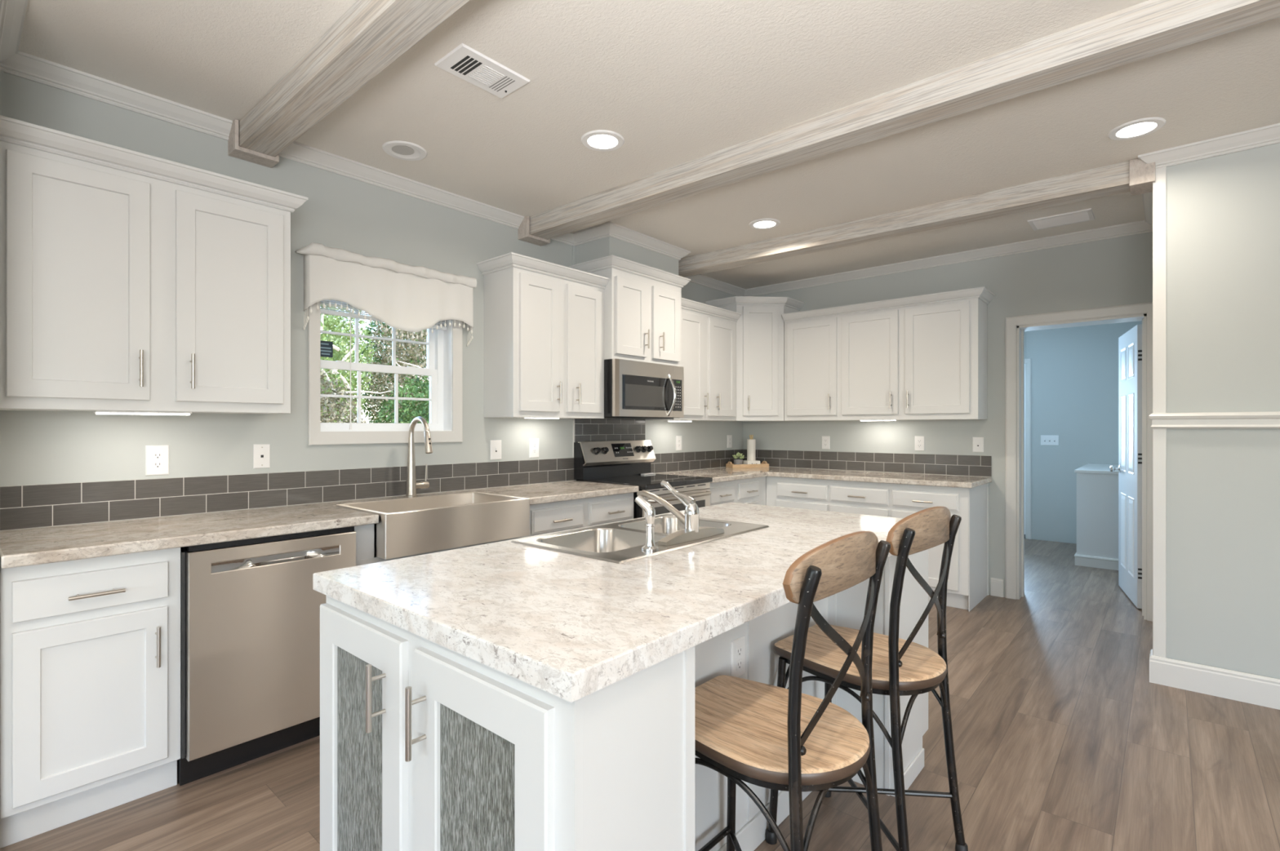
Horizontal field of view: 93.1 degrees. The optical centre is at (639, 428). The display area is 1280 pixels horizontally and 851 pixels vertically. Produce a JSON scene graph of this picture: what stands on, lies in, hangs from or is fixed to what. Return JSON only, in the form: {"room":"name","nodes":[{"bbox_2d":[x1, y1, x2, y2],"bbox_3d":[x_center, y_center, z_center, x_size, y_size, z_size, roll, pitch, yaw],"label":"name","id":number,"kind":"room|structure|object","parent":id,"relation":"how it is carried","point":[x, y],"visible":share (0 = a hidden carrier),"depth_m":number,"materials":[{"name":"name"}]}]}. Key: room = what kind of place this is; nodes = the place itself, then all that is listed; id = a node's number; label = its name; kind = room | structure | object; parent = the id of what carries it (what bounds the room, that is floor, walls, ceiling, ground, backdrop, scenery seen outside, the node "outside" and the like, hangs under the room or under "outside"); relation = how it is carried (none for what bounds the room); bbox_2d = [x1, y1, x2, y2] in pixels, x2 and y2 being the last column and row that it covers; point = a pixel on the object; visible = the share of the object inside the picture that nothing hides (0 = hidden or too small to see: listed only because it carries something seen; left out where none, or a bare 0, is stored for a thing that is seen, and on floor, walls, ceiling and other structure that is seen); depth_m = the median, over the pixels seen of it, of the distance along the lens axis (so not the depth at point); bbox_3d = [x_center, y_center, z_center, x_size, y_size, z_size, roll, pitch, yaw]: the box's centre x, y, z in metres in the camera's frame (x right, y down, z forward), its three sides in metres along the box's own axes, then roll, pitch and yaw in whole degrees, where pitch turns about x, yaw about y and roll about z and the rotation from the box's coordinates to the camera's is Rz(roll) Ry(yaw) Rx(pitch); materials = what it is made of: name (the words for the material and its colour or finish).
{"room":"kitchen","nodes":[
{"label":"kitchen","id":0,"kind":"room"},
{"bbox_2d":[0,71,742,531],"bbox_3d":[-0.706,-0.045,4.259,0.160,2.680,5.595,0,0,41],"label":"wall","id":1,"kind":"structure","parent":0,"point":[37,447],"depth_m":3.00,"materials":[{"name":"grey paint"}]},
{"bbox_2d":[0,70,3,115],"bbox_3d":[-2.362,-1.173,2.227,0.012,0.287,0.035,0,0,41],"label":"trim","id":2,"kind":"structure","parent":1,"relation":"attached to","point":[1,71],"depth_m":2.23,"materials":[{"name":"grey paint"}]},
{"bbox_2d":[0,0,232,140],"bbox_3d":[-1.900,-1.351,2.295,0.620,0.068,0.745,0,0,41],"label":"trim","id":3,"kind":"structure","parent":1,"relation":"attached to","point":[13,61],"depth_m":2.38,"materials":[{"name":"white paint"}]},
{"bbox_2d":[0,115,307,414],"bbox_3d":[-1.928,-0.546,2.460,0.362,0.962,0.956,0,0,41],"label":"upper cabinet","id":4,"kind":"object","parent":1,"relation":"attached to","point":[131,281],"visible":0.99,"depth_m":2.27,"materials":[{"name":"white paint"}]},
{"bbox_2d":[93,410,191,415],"bbox_3d":[-1.922,-0.057,2.353,0.048,0.012,0.292,0,0,41],"label":"light","id":5,"kind":"object","parent":4,"relation":"attached to","point":[97,412],"visible":1,"depth_m":2.33,"materials":[{"name":"white plastic"}]},
{"bbox_2d":[145,445,168,475],"bbox_3d":[-2.055,0.138,2.583,0.008,0.127,0.080,0,0,41],"label":"wall outlet","id":6,"kind":"object","parent":1,"relation":"attached to","point":[157,457],"visible":1,"depth_m":2.58,"materials":[{"name":"white plastic"}]},
{"bbox_2d":[152,452,162,459],"bbox_3d":[-2.053,0.118,2.582,0.002,0.027,0.033,0,0,41],"label":"receptacle","id":7,"kind":"object","parent":6,"relation":"attached to","point":[156,455],"depth_m":2.58,"materials":[{"name":"white plastic"}]},
{"bbox_2d":[152,462,162,468],"bbox_3d":[-2.053,0.158,2.582,0.002,0.027,0.033,0,0,41],"label":"receptacle","id":8,"kind":"object","parent":6,"relation":"attached to","point":[155,464],"depth_m":2.58,"materials":[{"name":"white plastic"}]},
{"bbox_2d":[253,444,270,468],"bbox_3d":[-1.796,0.135,2.881,0.007,0.114,0.070,0,0,41],"label":"phone jack","id":9,"kind":"object","parent":1,"relation":"attached to","point":[261,453],"visible":1,"depth_m":2.88,"materials":[{"name":"white plastic"}]},
{"bbox_2d":[0,457,574,531],"bbox_3d":[-1.425,0.298,3.306,0.008,0.164,2.892,0,0,41],"label":"tile backsplash","id":10,"kind":"structure","parent":1,"relation":"attached to","point":[44,505],"depth_m":2.80,"materials":[{"name":"grey tile"}]},
{"bbox_2d":[307,299,462,445],"bbox_3d":[-1.429,-0.404,3.413,0.171,0.982,0.875,0,0,41],"label":"window","id":11,"kind":"structure","parent":1,"relation":"in","point":[444,369],"depth_m":3.48,"materials":[{"name":"white paint"}]},
{"bbox_2d":[320,340,333,357],"bbox_3d":[-1.672,-0.419,3.227,0.002,0.085,0.072,0,0,41],"label":"window sticker","id":12,"kind":"object","parent":11,"relation":"attached to","point":[326,347],"visible":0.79,"depth_m":3.23,"materials":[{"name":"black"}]},
{"bbox_2d":[320,299,446,429],"bbox_3d":[-1.428,-0.409,3.391,0.043,0.836,0.766,0,0,41],"label":"window blind","id":13,"kind":"object","parent":11,"relation":"attached to","point":[328,312],"visible":0.16,"depth_m":3.23,"materials":[{"name":"white fabric"}]},
{"bbox_2d":[294,242,476,346],"bbox_3d":[-1.348,-0.704,3.331,0.090,0.431,0.996,0,0,41],"label":"window valance","id":14,"kind":"object","parent":1,"relation":"attached to","point":[407,298],"visible":1,"depth_m":3.28,"materials":[{"name":"white fabric"}]},
{"bbox_2d":[279,141,524,229],"bbox_3d":[-1.265,-1.351,3.444,0.068,0.068,1.463,0,0,41],"label":"trim","id":15,"kind":"structure","parent":1,"relation":"attached to","point":[296,152],"depth_m":3.34,"materials":[{"name":"white paint"}]},
{"bbox_2d":[489,440,501,460],"bbox_3d":[-0.919,0.141,3.881,0.015,0.124,0.085,0,0,41],"label":"phone jack","id":16,"kind":"object","parent":1,"relation":"attached to","point":[495,446],"visible":1,"depth_m":3.88,"materials":[{"name":"white plastic"}]},
{"bbox_2d":[528,438,538,457],"bbox_3d":[-0.718,0.137,4.118,0.008,0.130,0.082,0,0,41],"label":"wall outlet","id":17,"kind":"object","parent":1,"relation":"attached to","point":[533,442],"visible":1,"depth_m":4.11,"materials":[{"name":"white plastic"}]},
{"bbox_2d":[475,252,609,418],"bbox_3d":[-0.613,-0.546,3.969,0.362,0.962,0.825,0,0,41],"label":"upper cabinet","id":18,"kind":"object","parent":1,"relation":"attached to","point":[544,321],"visible":1,"depth_m":3.79,"materials":[{"name":"white paint"}]},
{"bbox_2d":[524,417,555,418],"bbox_3d":[-0.644,-0.067,3.996,0.048,0.012,0.272,0,0,41],"label":"light","id":19,"kind":"object","parent":18,"relation":"attached to","point":[525,418],"visible":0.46,"depth_m":3.96,"materials":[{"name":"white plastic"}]},
{"bbox_2d":[572,245,575,265],"bbox_3d":[-0.480,-1.176,4.389,0.010,0.282,0.019,0,0,41],"label":"trim","id":20,"kind":"structure","parent":1,"relation":"attached to","point":[573,246],"depth_m":4.38,"materials":[{"name":"grey paint"}]},
{"bbox_2d":[573,419,574,457],"bbox_3d":[-0.479,0.075,4.393,0.006,0.276,0.012,0,0,41],"label":"trim","id":21,"kind":"structure","parent":1,"relation":"attached to","point":[573,420],"depth_m":4.39,"materials":[{"name":"white paint"}]},
{"bbox_2d":[573,418,644,480],"bbox_3d":[-0.217,0.155,4.693,0.008,0.452,0.784,0,0,41],"label":"tile backsplash","id":22,"kind":"structure","parent":1,"relation":"attached to","point":[585,429],"depth_m":4.66,"materials":[{"name":"grey tile"}]},
{"bbox_2d":[675,435,681,450],"bbox_3d":[0.342,0.135,5.335,0.008,0.130,0.082,0,0,41],"label":"wall outlet","id":23,"kind":"object","parent":1,"relation":"attached to","point":[678,438],"visible":1,"depth_m":5.33,"materials":[{"name":"white plastic"}]},
{"bbox_2d":[644,297,741,421],"bbox_3d":[0.475,-0.546,5.218,0.362,0.962,0.920,0,0,41],"label":"upper cabinet","id":24,"kind":"object","parent":1,"relation":"attached to","point":[708,332],"visible":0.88,"depth_m":5.14,"materials":[{"name":"white paint"}]},
{"bbox_2d":[667,420,692,422],"bbox_3d":[0.335,-0.057,5.059,0.048,0.012,0.282,0,0,41],"label":"light","id":25,"kind":"object","parent":24,"relation":"attached to","point":[668,420],"visible":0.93,"depth_m":5.02,"materials":[{"name":"white plastic"}]},
{"bbox_2d":[650,448,743,473],"bbox_3d":[0.545,0.298,5.568,0.008,0.164,1.536,0,0,41],"label":"tile backsplash","id":26,"kind":"structure","parent":1,"relation":"attached to","point":[679,461],"depth_m":5.47,"materials":[{"name":"grey tile"}]},
{"bbox_2d":[727,435,732,448],"bbox_3d":[0.881,0.133,5.954,0.008,0.124,0.080,0,0,41],"label":"wall outlet","id":27,"kind":"object","parent":1,"relation":"attached to","point":[729,437],"visible":1,"depth_m":5.95,"materials":[{"name":"white plastic"}]},
{"bbox_2d":[575,236,678,275],"bbox_3d":[-0.087,-1.270,4.578,0.355,0.230,0.780,0,0,41],"label":"wall","id":28,"kind":"structure","parent":0,"point":[609,246],"depth_m":4.34,"materials":[{"name":"grey paint"}]},
{"bbox_2d":[550,222,690,260],"bbox_3d":[-0.117,-1.351,4.492,0.423,0.068,1.238,0,0,41],"label":"trim","id":29,"kind":"structure","parent":28,"relation":"attached to","point":[609,228],"depth_m":4.30,"materials":[{"name":"white paint"}]},
{"bbox_2d":[568,254,690,366],"bbox_3d":[-0.056,-0.818,4.551,0.437,0.690,0.890,0,0,41],"label":"upper cabinet","id":30,"kind":"object","parent":28,"relation":"attached to","point":[642,304],"visible":0.84,"depth_m":4.35,"materials":[{"name":"white paint"}]},
{"bbox_2d":[604,359,684,418],"bbox_3d":[-0.042,-0.273,4.528,0.478,0.398,0.762,0,0,41],"label":"microwave","id":31,"kind":"object","parent":30,"relation":"attached to","point":[633,389],"visible":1,"depth_m":4.34,"materials":[{"name":"silver metal"}]},
{"bbox_2d":[0,538,1279,850],"bbox_3d":[1.329,1.325,0.765,7.900,0.060,14.300,0,0,41],"label":"floor","id":32,"kind":"structure","parent":0,"point":[1064,740],"depth_m":2.31,"materials":[{"name":"laminate"}]},
{"bbox_2d":[0,547,180,848],"bbox_3d":[-1.984,0.858,2.171,0.637,0.874,0.444,0,0,41],"label":"base cabinet","id":33,"kind":"object","parent":32,"relation":"on","point":[90,648],"visible":0.91,"depth_m":1.97,"materials":[{"name":"white paint"}]},
{"bbox_2d":[177,526,355,786],"bbox_3d":[-1.626,0.858,2.556,0.590,0.872,0.604,0,0,41],"label":"dishwasher","id":34,"kind":"object","parent":32,"relation":"on","point":[250,609],"visible":0.83,"depth_m":2.29,"materials":[{"name":"silver metal"}]},
{"bbox_2d":[180,546,187,755],"bbox_3d":[-1.639,0.806,2.572,0.550,0.747,0.583,0,0,41],"label":"tub","id":35,"kind":"object","parent":34,"relation":"in","point":[184,550],"depth_m":2.17,"materials":[{"name":"black plastic"}]},
{"bbox_2d":[354,524,520,566],"bbox_3d":[-1.142,0.858,3.138,0.637,0.874,0.900,0,0,41],"label":"base cabinet","id":36,"kind":"object","parent":32,"relation":"on","point":[364,534],"visible":0.02,"depth_m":2.67,"materials":[{"name":"white paint"}]},
{"bbox_2d":[520,493,633,537],"bbox_3d":[-0.542,0.858,3.826,0.637,0.874,0.922,0,0,41],"label":"base cabinet","id":37,"kind":"object","parent":32,"relation":"on","point":[555,517],"visible":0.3,"depth_m":3.61,"materials":[{"name":"white paint"}]},
{"bbox_2d":[0,480,639,568],"bbox_3d":[-1.191,0.401,3.097,0.634,0.039,2.882,0,0,41],"label":"countertop","id":38,"kind":"structure","parent":37,"relation":"on","point":[37,546],"depth_m":2.33,"materials":[{"name":"stone"}]},
{"bbox_2d":[405,417,432,497],"bbox_3d":[-1.172,0.160,3.309,0.236,0.442,0.128,0,0,41],"label":"faucet","id":39,"kind":"object","parent":38,"relation":"on","point":[411,484],"visible":1,"depth_m":3.32,"materials":[{"name":"silver metal"}]},
{"bbox_2d":[335,492,529,559],"bbox_3d":[-1.041,0.475,3.107,0.514,0.196,0.794,0,0,41],"label":"farmhouse sink","id":40,"kind":"object","parent":38,"relation":"in","point":[407,526],"visible":0.96,"depth_m":2.95,"materials":[{"name":"silver metal"}]},
{"bbox_2d":[320,549,928,850],"bbox_3d":[0.139,0.860,1.957,0.957,0.870,1.945,0,0,41],"label":"kitchen island","id":41,"kind":"object","parent":32,"relation":"on","point":[426,745],"visible":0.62,"depth_m":1.20,"materials":[{"name":"white paint"}]},
{"bbox_2d":[312,502,902,702],"bbox_3d":[0.183,0.403,2.028,0.999,0.043,2.025,0,0,41],"label":"island countertop","id":42,"kind":"structure","parent":41,"relation":"on","point":[570,628],"depth_m":1.41,"materials":[{"name":"stone"}]},
{"bbox_2d":[511,513,769,564],"bbox_3d":[0.034,0.459,2.181,0.498,0.168,0.847,0,0,41],"label":"double sink","id":43,"kind":"object","parent":42,"relation":"in","point":[622,542],"visible":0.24,"depth_m":2.21,"materials":[{"name":"silver metal"}]},
{"bbox_2d":[634,495,658,551],"bbox_3d":[0.023,0.293,1.886,0.075,0.168,0.052,0,0,41],"label":"sprayer","id":44,"kind":"object","parent":43,"relation":"on","point":[650,512],"visible":1,"depth_m":1.87,"materials":[{"name":"silver metal"}]},
{"bbox_2d":[636,480,724,546],"bbox_3d":[0.099,0.281,2.138,0.268,0.190,0.330,0,0,41],"label":"faucet","id":45,"kind":"object","parent":43,"relation":"on","point":[691,532],"visible":0.92,"depth_m":2.06,"materials":[{"name":"silver metal"}]},
{"bbox_2d":[730,635,745,677],"bbox_3d":[0.292,0.682,1.798,0.008,0.114,0.074,0,0,41],"label":"wall outlet","id":46,"kind":"object","parent":41,"relation":"attached to","point":[737,646],"visible":1,"depth_m":1.79,"materials":[{"name":"white plastic"}]},
{"bbox_2d":[736,645,742,657],"bbox_3d":[0.294,0.662,1.797,0.002,0.027,0.033,0,0,41],"label":"receptacle","id":47,"kind":"object","parent":46,"relation":"attached to","point":[739,648],"depth_m":1.80,"materials":[{"name":"white plastic"}]},
{"bbox_2d":[736,658,742,671],"bbox_3d":[0.294,0.702,1.797,0.002,0.027,0.033,0,0,41],"label":"receptacle","id":48,"kind":"object","parent":46,"relation":"attached to","point":[739,661],"depth_m":1.80,"materials":[{"name":"white plastic"}]},
{"bbox_2d":[573,440,712,519],"bbox_3d":[0.045,0.687,4.437,0.716,1.176,0.780,0,0,41],"label":"stove","id":49,"kind":"object","parent":32,"relation":"on","point":[628,463],"visible":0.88,"depth_m":4.41,"materials":[{"name":"black metal"}]},
{"bbox_2d":[576,474,712,489],"bbox_3d":[0.040,0.388,4.453,0.670,0.035,0.762,0,0,41],"label":"cooktop","id":50,"kind":"object","parent":49,"relation":"in","point":[644,482],"depth_m":4.36,"materials":[{"name":"black glass"}]},
{"bbox_2d":[708,476,765,506],"bbox_3d":[0.596,0.858,5.133,0.637,0.874,0.944,0,0,41],"label":"base cabinet","id":51,"kind":"object","parent":32,"relation":"on","point":[751,491],"visible":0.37,"depth_m":4.98,"materials":[{"name":"white paint"}]},
{"bbox_2d":[694,531,890,850],"bbox_3d":[0.304,0.761,1.432,0.472,1.068,0.440,0,0,43],"label":"bar stool","id":52,"kind":"object","parent":32,"relation":"on","point":[794,742],"visible":0.91,"depth_m":1.30,"materials":[{"name":"brown wood"}]},
{"bbox_2d":[765,506,968,850],"bbox_3d":[0.695,0.761,1.871,0.440,1.068,0.472,0,0,-44],"label":"bar stool","id":53,"kind":"object","parent":32,"relation":"on","point":[900,667],"visible":0.85,"depth_m":1.74,"materials":[{"name":"black metal"}]},
{"bbox_2d":[765,476,989,612],"bbox_3d":[1.887,0.858,4.988,1.611,0.874,0.646,0,0,41],"label":"base cabinet","id":54,"kind":"object","parent":32,"relation":"on","point":[968,580],"visible":0.46,"depth_m":4.54,"materials":[{"name":"white paint"}]},
{"bbox_2d":[655,466,991,488],"bbox_3d":[1.381,0.401,4.841,2.221,0.039,1.534,0,0,41],"label":"countertop","id":55,"kind":"structure","parent":54,"relation":"on","point":[717,474],"depth_m":4.88,"materials":[{"name":"stone"}]},
{"bbox_2d":[725,461,768,468],"bbox_3d":[1.037,0.352,5.856,0.386,0.059,0.150,0,0,-18],"label":"serving tray","id":56,"kind":"object","parent":55,"relation":"on","point":[764,464],"visible":1,"depth_m":5.79,"materials":[{"name":"brown wood"}]},
{"bbox_2d":[732,452,744,464],"bbox_3d":[0.948,0.303,5.828,0.110,0.140,0.115,0,0,18],"label":"potted plant","id":57,"kind":"object","parent":56,"relation":"on","point":[738,455],"visible":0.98,"depth_m":5.80,"materials":[{"name":"green plant"}]},
{"bbox_2d":[742,435,759,464],"bbox_3d":[1.078,0.220,5.868,0.136,0.305,0.105,0,0,-18],"label":"paper towel holder","id":58,"kind":"object","parent":56,"relation":"on","point":[751,443],"visible":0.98,"depth_m":5.83,"materials":[{"name":"white paper"}]},
{"bbox_2d":[1074,463,1118,570],"bbox_3d":[4.960,0.845,5.827,1.166,0.900,1.315,0,0,41],"label":"half wall","id":59,"kind":"structure","parent":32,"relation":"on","point":[1097,487],"depth_m":5.62,"materials":[{"name":"white paint"}]},
{"bbox_2d":[17,0,1279,288],"bbox_3d":[1.329,-1.435,0.765,7.900,0.100,14.300,0,0,41],"label":"ceiling","id":60,"kind":"structure","parent":0,"point":[681,82],"depth_m":2.53,"materials":[{"name":"white paint"}]},
{"bbox_2d":[227,0,470,168],"bbox_3d":[0.999,-1.317,0.393,7.490,0.137,0.194,0,0,41],"label":"ceiling beam","id":61,"kind":"structure","parent":60,"relation":"attached to","point":[371,35],"depth_m":2.18,"materials":[{"name":"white wood"}]},
{"bbox_2d":[382,140,426,160],"bbox_3d":[-1.173,-1.382,3.029,0.210,0.008,0.210,0,0,41],"label":"recessed light","id":62,"kind":"object","parent":60,"relation":"in","point":[402,150],"visible":1,"depth_m":3.02,"materials":[{"name":"white plastic"}]},
{"bbox_2d":[434,43,530,98],"bbox_3d":[-0.609,-1.379,2.361,0.190,0.012,0.310,0,0,41],"label":"ceiling vent","id":63,"kind":"object","parent":60,"relation":"in","point":[464,62],"visible":1,"depth_m":2.34,"materials":[{"name":"white plastic"}]},
{"bbox_2d":[581,129,624,151],"bbox_3d":[-0.179,-1.382,2.923,0.210,0.008,0.210,0,0,41],"label":"recessed light","id":64,"kind":"object","parent":60,"relation":"in","point":[603,140],"visible":1,"depth_m":2.91,"materials":[{"name":"white plastic"}]},
{"bbox_2d":[748,218,780,229],"bbox_3d":[0.845,-1.382,4.112,0.210,0.008,0.210,0,0,41],"label":"recessed light","id":65,"kind":"object","parent":60,"relation":"in","point":[762,224],"visible":1,"depth_m":4.10,"materials":[{"name":"white plastic"}]},
{"bbox_2d":[518,0,1279,245],"bbox_3d":[2.099,-1.317,1.657,7.492,0.137,0.193,0,0,41],"label":"ceiling beam","id":66,"kind":"structure","parent":60,"relation":"attached to","point":[1150,28],"depth_m":2.38,"materials":[{"name":"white wood"}]},
{"bbox_2d":[678,158,1155,277],"bbox_3d":[1.426,-1.317,4.149,3.208,0.137,0.188,0,0,39],"label":"ceiling beam","id":67,"kind":"structure","parent":60,"relation":"attached to","point":[1135,176],"depth_m":3.72,"materials":[{"name":"white wood"}]},
{"bbox_2d":[1026,208,1094,231],"bbox_3d":[2.798,-1.381,4.031,0.345,0.008,0.255,0,0,41],"label":"ceiling vent","id":68,"kind":"object","parent":60,"relation":"in","point":[1083,215],"visible":1,"depth_m":4.02,"materials":[{"name":"white plastic"}]},
{"bbox_2d":[1107,117,1166,140],"bbox_3d":[2.296,-1.382,2.807,0.210,0.008,0.210,0,0,41],"label":"recessed light","id":69,"kind":"object","parent":60,"relation":"in","point":[1141,127],"visible":1,"depth_m":2.79,"materials":[{"name":"white plastic"}]},
{"bbox_2d":[742,231,1152,599],"bbox_3d":[2.533,-0.045,5.001,3.750,2.680,0.220,0,0,41],"label":"wall","id":70,"kind":"structure","parent":0,"point":[1116,271],"depth_m":4.68,"materials":[{"name":"grey paint"}]},
{"bbox_2d":[705,296,804,422],"bbox_3d":[1.079,-0.622,5.679,0.665,1.115,0.667,0,0,41],"label":"upper cabinet","id":71,"kind":"object","parent":70,"relation":"attached to","point":[760,326],"visible":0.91,"depth_m":5.49,"materials":[{"name":"white paint"}]},
{"bbox_2d":[822,435,830,448],"bbox_3d":[1.706,0.135,5.571,0.076,0.120,0.008,0,0,41],"label":"wall outlet","id":72,"kind":"object","parent":70,"relation":"attached to","point":[825,439],"visible":1,"depth_m":5.57,"materials":[{"name":"white plastic"}]},
{"bbox_2d":[743,449,991,477],"bbox_3d":[1.884,0.298,5.415,2.210,0.164,0.008,0,0,41],"label":"tile backsplash","id":73,"kind":"structure","parent":70,"relation":"attached to","point":[920,464],"depth_m":5.24,"materials":[{"name":"grey tile"}]},
{"bbox_2d":[782,286,995,421],"bbox_3d":[2.007,-0.546,5.073,1.625,0.962,0.362,0,0,41],"label":"upper cabinet","id":74,"kind":"object","parent":70,"relation":"attached to","point":[918,357],"visible":1,"depth_m":4.88,"materials":[{"name":"white paint"}]},
{"bbox_2d":[860,420,895,421],"bbox_3d":[1.998,-0.064,5.096,0.292,0.012,0.048,0,0,41],"label":"light","id":75,"kind":"object","parent":74,"relation":"attached to","point":[860,420],"visible":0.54,"depth_m":5.08,"materials":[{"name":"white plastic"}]},
{"bbox_2d":[685,191,1152,296],"bbox_3d":[1.849,-1.351,4.633,3.202,0.068,1.235,0,0,41],"label":"trim","id":76,"kind":"structure","parent":70,"relation":"attached to","point":[1143,226],"depth_m":4.82,"materials":[{"name":"white paint"}]},
{"bbox_2d":[915,435,924,451],"bbox_3d":[2.321,0.129,5.035,0.076,0.122,0.008,0,0,41],"label":"wall outlet","id":77,"kind":"object","parent":70,"relation":"attached to","point":[919,440],"visible":1,"depth_m":5.03,"materials":[{"name":"white plastic"}]},
{"bbox_2d":[972,437,983,452],"bbox_3d":[2.646,0.131,4.747,0.078,0.118,0.015,0,0,41],"label":"light switch","id":78,"kind":"object","parent":70,"relation":"attached to","point":[977,442],"visible":1,"depth_m":4.75,"materials":[{"name":"white plastic"}]},
{"bbox_2d":[990,577,1003,597],"bbox_3d":[2.745,1.227,4.662,0.085,0.136,0.013,0,0,41],"label":"baseboard","id":79,"kind":"structure","parent":70,"relation":"attached to","point":[996,584],"depth_m":4.66,"materials":[{"name":"white paint"}]},
{"bbox_2d":[1004,302,1152,622],"bbox_3d":[3.438,0.226,4.700,0.888,2.139,0.988,0,0,41],"label":"door","id":80,"kind":"structure","parent":70,"relation":"in","point":[1135,468],"depth_m":4.51,"materials":[{"name":"white paint"}]},
{"bbox_2d":[1024,320,1142,543],"bbox_3d":[4.857,-0.045,6.870,2.800,2.680,0.120,0,0,41],"label":"wall","id":81,"kind":"structure","parent":0,"point":[1074,371],"depth_m":6.82,"materials":[{"name":"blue paint"}]},
{"bbox_2d":[1024,331,1025,358],"bbox_3d":[4.500,-1.100,7.094,0.018,0.570,0.010,0,0,41],"label":"trim","id":82,"kind":"structure","parent":81,"relation":"attached to","point":[1024,331],"depth_m":7.09,"materials":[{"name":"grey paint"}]},
{"bbox_2d":[1024,358,1031,539],"bbox_3d":[4.159,0.243,7.354,0.988,2.103,0.066,0,0,41],"label":"door frame","id":83,"kind":"structure","parent":81,"relation":"in","point":[1027,362],"depth_m":7.06,"materials":[{"name":"white wood"}]},
{"bbox_2d":[1040,435,1058,445],"bbox_3d":[4.683,0.143,6.932,0.172,0.116,0.015,0,0,41],"label":"light switch","id":84,"kind":"object","parent":81,"relation":"attached to","point":[1046,440],"visible":1,"depth_m":6.93,"materials":[{"name":"white plastic"}]},
{"bbox_2d":[1166,142,1279,679],"bbox_3d":[4.279,-0.045,1.714,4.298,2.680,0.100,0,0,41],"label":"wall partition","id":85,"kind":"structure","parent":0,"point":[1223,211],"depth_m":2.92,"materials":[{"name":"grey paint"}]},
{"bbox_2d":[1152,166,1166,657],"bbox_3d":[2.669,-0.076,3.115,0.053,2.482,0.117,0,0,41],"label":"trim","id":86,"kind":"structure","parent":85,"relation":"attached to","point":[1159,186],"depth_m":3.07,"materials":[{"name":"white paint"}]},
{"bbox_2d":[1137,123,1279,168],"bbox_3d":[4.214,-1.351,1.691,4.366,0.068,0.115,0,0,41],"label":"trim","id":87,"kind":"structure","parent":85,"relation":"attached to","point":[1266,135],"depth_m":2.92,"materials":[{"name":"white paint"}]},
{"bbox_2d":[1148,411,1279,428],"bbox_3d":[4.261,-0.036,1.714,4.325,0.078,0.147,0,0,41],"label":"trim","id":88,"kind":"structure","parent":85,"relation":"attached to","point":[1208,420],"depth_m":2.92,"materials":[{"name":"white paint"}]},
{"bbox_2d":[1149,649,1279,710],"bbox_3d":[4.264,1.227,1.716,4.323,0.136,0.130,0,0,41],"label":"baseboard","id":89,"kind":"structure","parent":85,"relation":"attached to","point":[1264,691],"depth_m":2.93,"materials":[{"name":"white paint"}]},
{"label":"outside","id":90,"kind":"structure","parent":0,"visible":0},
{"bbox_3d":[-5.026,1.995,17.639,23.750,0.100,32.000,0,0,41],"label":"ground","id":91,"kind":"structure","parent":90,"visible":0},
{"bbox_2d":[320,306,363,422],"bbox_3d":[-8.967,-1.012,14.442,4.076,5.823,4.477,0,0,41],"label":"tree","id":92,"kind":"object","parent":91,"relation":"on","point":[335,319],"visible":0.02,"depth_m":14.86,"materials":[{"name":"green plant"}]},
{"bbox_2d":[320,369,367,422],"bbox_3d":[-4.380,0.550,8.088,2.109,2.708,2.148,0,0,41],"label":"shrub","id":93,"kind":"object","parent":91,"relation":"on","point":[333,416],"visible":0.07,"depth_m":8.04,"materials":[{"name":"green plant"}]},
{"bbox_2d":[320,305,391,422],"bbox_3d":[-6.034,-0.510,10.782,2.382,4.821,3.255,0,0,-40],"label":"tree","id":94,"kind":"object","parent":91,"relation":"on","point":[324,317],"visible":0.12,"depth_m":10.65,"materials":[{"name":"green plant"}]},
{"bbox_2d":[360,320,426,423],"bbox_3d":[-5.932,-1.271,17.927,4.402,6.341,4.097,0,0,-26],"label":"tree","id":95,"kind":"object","parent":91,"relation":"on","point":[372,325],"visible":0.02,"depth_m":16.67,"materials":[{"name":"green plant"}]},
{"bbox_2d":[362,321,429,423],"bbox_3d":[-4.443,-0.459,12.914,2.886,4.719,3.028,0,0,-45],"label":"tree","id":96,"kind":"object","parent":91,"relation":"on","point":[403,362],"visible":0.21,"depth_m":12.35,"materials":[{"name":"green plant"}]},
{"bbox_2d":[374,375,429,423],"bbox_3d":[-3.250,0.536,9.138,2.017,2.736,1.449,0,0,30],"label":"shrub","id":97,"kind":"object","parent":91,"relation":"on","point":[420,411],"visible":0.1,"depth_m":8.88,"materials":[{"name":"green plant"}]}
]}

